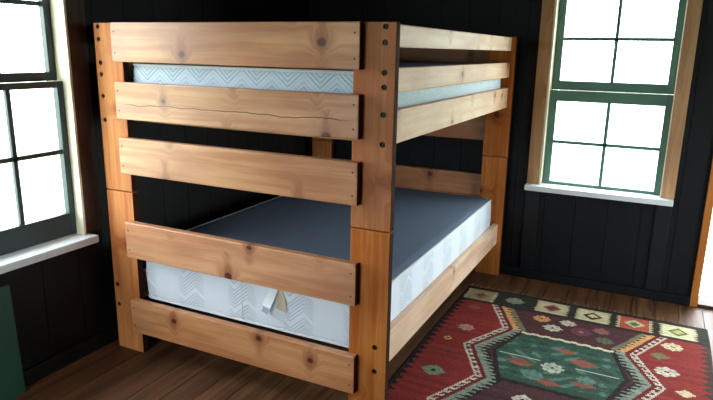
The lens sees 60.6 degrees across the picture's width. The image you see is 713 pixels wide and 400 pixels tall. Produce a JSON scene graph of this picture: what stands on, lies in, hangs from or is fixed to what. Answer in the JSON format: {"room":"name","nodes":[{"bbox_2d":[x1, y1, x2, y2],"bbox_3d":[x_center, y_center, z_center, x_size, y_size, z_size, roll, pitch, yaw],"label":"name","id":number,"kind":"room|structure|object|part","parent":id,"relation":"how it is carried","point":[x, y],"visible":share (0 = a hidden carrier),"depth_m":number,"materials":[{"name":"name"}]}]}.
{"room":"bedroom","nodes":[
{"label":"bedroom","id":0,"kind":"room"},
{"bbox_2d":[0,0,308,369],"bbox_3d":[-1.680,-0.290,2.502,0.150,2.450,5.555,8,15,25],"label":"wall","id":1,"kind":"structure","parent":0,"point":[60,302],"depth_m":3.27,"materials":[{"name":"black wood"}]},
{"bbox_2d":[0,0,102,273],"bbox_3d":[-1.601,-0.506,2.531,0.240,1.651,1.105,8,15,25],"label":"window","id":2,"kind":"structure","parent":1,"relation":"in","point":[66,76],"depth_m":2.91,"materials":[{"name":"teal paint"}]},
{"bbox_3d":[-1.633,-0.830,2.480,0.034,0.706,0.850,8,15,25],"label":"sash","id":3,"kind":"part","parent":2,"relation":"part of","materials":[{"name":"teal paint"}]},
{"bbox_3d":[-1.612,-0.115,2.638,0.034,0.757,0.850,8,15,25],"label":"sash","id":4,"kind":"part","parent":2,"relation":"part of","materials":[{"name":"teal paint"}]},
{"bbox_3d":[-1.634,0.285,2.687,0.240,0.038,1.020,8,15,25],"label":"sill","id":5,"kind":"part","parent":2,"relation":"part of","materials":[{"name":"grey paint"}]},
{"bbox_3d":[-1.335,-0.577,2.950,0.018,1.515,0.105,8,15,25],"label":"casing","id":6,"kind":"part","parent":2,"relation":"part of","materials":[{"name":"brown wood"}]},
{"bbox_2d":[23,302,180,386],"bbox_3d":[-1.631,0.874,2.737,0.020,0.080,5.527,8,15,25],"label":"baseboard","id":7,"kind":"structure","parent":1,"relation":"attached to","point":[42,369],"depth_m":3.08,"materials":[{"name":"black wood"}]},
{"bbox_2d":[12,269,712,399],"bbox_3d":[0.158,1.180,1.918,4.301,0.060,5.855,8,15,25],"label":"floor","id":8,"kind":"structure","parent":0,"point":[168,370],"depth_m":3.08,"materials":[{"name":"brown wood"}]},
{"bbox_2d":[0,284,25,399],"bbox_3d":[-1.657,0.685,2.558,0.042,0.530,0.500,8,15,25],"label":"board","id":9,"kind":"object","parent":8,"relation":"on","point":[12,384],"visible":1,"depth_m":2.73,"materials":[{"name":"green paint"}]},
{"bbox_2d":[93,21,517,399],"bbox_3d":[-0.103,-0.149,3.671,1.560,1.674,2.171,8,15,25],"label":"bunk bed","id":10,"kind":"object","parent":8,"relation":"on","point":[371,117],"visible":0.9,"depth_m":2.68,"materials":[{"name":"brown wood"}]},
{"bbox_3d":[-1.170,-0.443,2.966,0.177,0.805,0.038,8,15,25],"label":"leg post","id":11,"kind":"part","parent":10,"relation":"part of","materials":[{"name":"brown wood"}]},
{"bbox_3d":[-1.185,0.372,3.166,0.177,0.865,0.038,8,15,25],"label":"leg post","id":12,"kind":"part","parent":10,"relation":"part of","materials":[{"name":"brown wood"}]},
{"bbox_3d":[-0.747,-0.841,3.834,0.038,0.097,2.015,8,15,25],"label":"guard rail","id":13,"kind":"part","parent":10,"relation":"part of","materials":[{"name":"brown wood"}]},
{"bbox_3d":[-0.768,0.269,4.107,0.038,0.146,2.015,8,15,25],"label":"rail","id":14,"kind":"part","parent":10,"relation":"part of","materials":[{"name":"brown wood"}]},
{"bbox_2d":[133,61,500,107],"bbox_3d":[-0.058,-0.650,3.512,1.328,0.282,1.986,8,15,25],"label":"mattress","id":15,"kind":"object","parent":10,"relation":"on","point":[273,78],"visible":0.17,"depth_m":2.67,"materials":[{"name":"white fabric"}]},
{"bbox_3d":[-0.055,-0.778,3.481,1.296,0.017,1.954,8,15,25],"label":"panel","id":16,"kind":"part","parent":15,"relation":"part of","materials":[{"name":"grey fabric"}]},
{"bbox_2d":[146,187,491,347],"bbox_3d":[-0.082,0.246,3.716,1.328,0.292,2.022,8,15,25],"label":"mattress","id":17,"kind":"object","parent":10,"relation":"on","point":[432,229],"visible":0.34,"depth_m":3.19,"materials":[{"name":"grey fabric"}]},
{"bbox_3d":[-0.071,0.109,3.699,1.296,0.017,1.954,8,15,25],"label":"panel","id":18,"kind":"part","parent":17,"relation":"part of","materials":[{"name":"grey fabric"}]},
{"bbox_3d":[-0.276,-0.052,4.959,0.177,0.865,0.038,8,15,25],"label":"leg post","id":19,"kind":"part","parent":10,"relation":"part of","materials":[{"name":"brown wood"}]},
{"bbox_3d":[-0.261,-0.867,4.759,0.177,0.805,0.038,8,15,25],"label":"leg post","id":20,"kind":"part","parent":10,"relation":"part of","materials":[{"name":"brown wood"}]},
{"bbox_3d":[0.055,0.540,2.577,0.177,0.865,0.038,8,15,25],"label":"leg post","id":21,"kind":"part","parent":10,"relation":"part of","materials":[{"name":"brown wood"}]},
{"bbox_3d":[0.070,-0.275,2.377,0.177,0.805,0.038,8,15,25],"label":"leg post","id":22,"kind":"part","parent":10,"relation":"part of","materials":[{"name":"brown wood"}]},
{"bbox_3d":[0.543,0.446,3.485,0.038,0.146,2.015,8,15,25],"label":"rail","id":23,"kind":"part","parent":10,"relation":"part of","materials":[{"name":"brown wood"}]},
{"bbox_3d":[0.560,-0.486,3.255,0.038,0.135,2.015,8,15,25],"label":"rail","id":24,"kind":"part","parent":10,"relation":"part of","materials":[{"name":"brown wood"}]},
{"bbox_3d":[0.563,-0.664,3.212,0.038,0.097,2.015,8,15,25],"label":"guard rail","id":25,"kind":"part","parent":10,"relation":"part of","materials":[{"name":"brown wood"}]},
{"bbox_3d":[0.566,-0.827,3.171,0.038,0.087,2.015,8,15,25],"label":"guard rail","id":26,"kind":"part","parent":10,"relation":"part of","materials":[{"name":"brown wood"}]},
{"bbox_3d":[0.964,0.115,4.370,0.177,0.865,0.038,8,15,25],"label":"leg post","id":27,"kind":"part","parent":10,"relation":"part of","materials":[{"name":"brown wood"}]},
{"bbox_3d":[0.979,-0.700,4.170,0.177,0.805,0.038,8,15,25],"label":"leg post","id":28,"kind":"part","parent":10,"relation":"part of","materials":[{"name":"brown wood"}]},
{"bbox_2d":[388,284,712,399],"bbox_3d":[1.048,0.855,3.165,1.448,0.007,1.841,8,15,25],"label":"rug","id":29,"kind":"object","parent":8,"relation":"on","point":[490,344],"visible":1,"depth_m":3.25,"materials":[{"name":"fabric"}]},
{"bbox_2d":[309,0,712,295],"bbox_3d":[1.433,-0.629,4.112,4.278,2.450,0.150,8,15,25],"label":"wall","id":30,"kind":"structure","parent":0,"point":[605,240],"depth_m":4.15,"materials":[{"name":"black wood"}]},
{"bbox_2d":[519,190,539,269],"bbox_3d":[1.226,0.209,4.321,0.093,0.592,0.014,8,15,25],"label":"trim","id":31,"kind":"structure","parent":30,"relation":"attached to","point":[532,197],"depth_m":4.32,"materials":[{"name":"black wood"}]},
{"bbox_2d":[474,264,689,305],"bbox_3d":[0.872,0.481,4.557,2.863,0.062,0.028,8,15,25],"label":"baseboard","id":32,"kind":"structure","parent":30,"relation":"attached to","point":[662,296],"depth_m":4.17,"materials":[{"name":"black wood"}]},
{"bbox_2d":[524,0,702,206],"bbox_3d":[1.631,-0.748,3.929,0.940,1.464,0.245,8,15,25],"label":"window","id":33,"kind":"structure","parent":30,"relation":"in","point":[549,89],"depth_m":3.97,"materials":[{"name":"green paint"}]},
{"bbox_3d":[1.237,-0.760,4.083,0.081,1.328,0.020,8,15,25],"label":"casing","id":34,"kind":"part","parent":33,"relation":"part of","materials":[{"name":"brown wood"}]},
{"bbox_3d":[1.616,-0.055,4.101,0.916,0.036,0.245,8,15,25],"label":"sill","id":35,"kind":"part","parent":33,"relation":"part of","materials":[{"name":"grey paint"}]},
{"bbox_3d":[1.644,-0.390,4.046,0.745,0.644,0.032,8,15,25],"label":"sash","id":36,"kind":"part","parent":33,"relation":"part of","materials":[{"name":"green paint"}]},
{"bbox_3d":[1.670,-1.027,3.921,0.745,0.654,0.032,8,15,25],"label":"sash","id":37,"kind":"part","parent":33,"relation":"part of","materials":[{"name":"green paint"}]},
{"bbox_3d":[1.991,-0.658,3.725,0.078,1.328,0.020,8,15,25],"label":"casing","id":38,"kind":"part","parent":33,"relation":"part of","materials":[{"name":"brown wood"}]},
{"bbox_2d":[645,205,671,290],"bbox_3d":[1.966,0.309,3.970,0.090,0.592,0.014,8,15,25],"label":"trim","id":39,"kind":"structure","parent":30,"relation":"attached to","point":[663,213],"depth_m":3.96,"materials":[{"name":"black wood"}]},
{"bbox_2d":[689,158,712,309],"bbox_3d":[2.799,-0.383,3.924,0.948,2.110,0.972,8,15,25],"label":"door","id":40,"kind":"structure","parent":30,"relation":"in","point":[696,300],"depth_m":3.85,"materials":[{"name":"brown wood"}]},
{"label":"outside","id":41,"kind":"structure","parent":0,"visible":0},
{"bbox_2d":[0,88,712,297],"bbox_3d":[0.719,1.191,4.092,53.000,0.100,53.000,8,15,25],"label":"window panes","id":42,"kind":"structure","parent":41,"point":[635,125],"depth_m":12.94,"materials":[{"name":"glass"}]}
]}

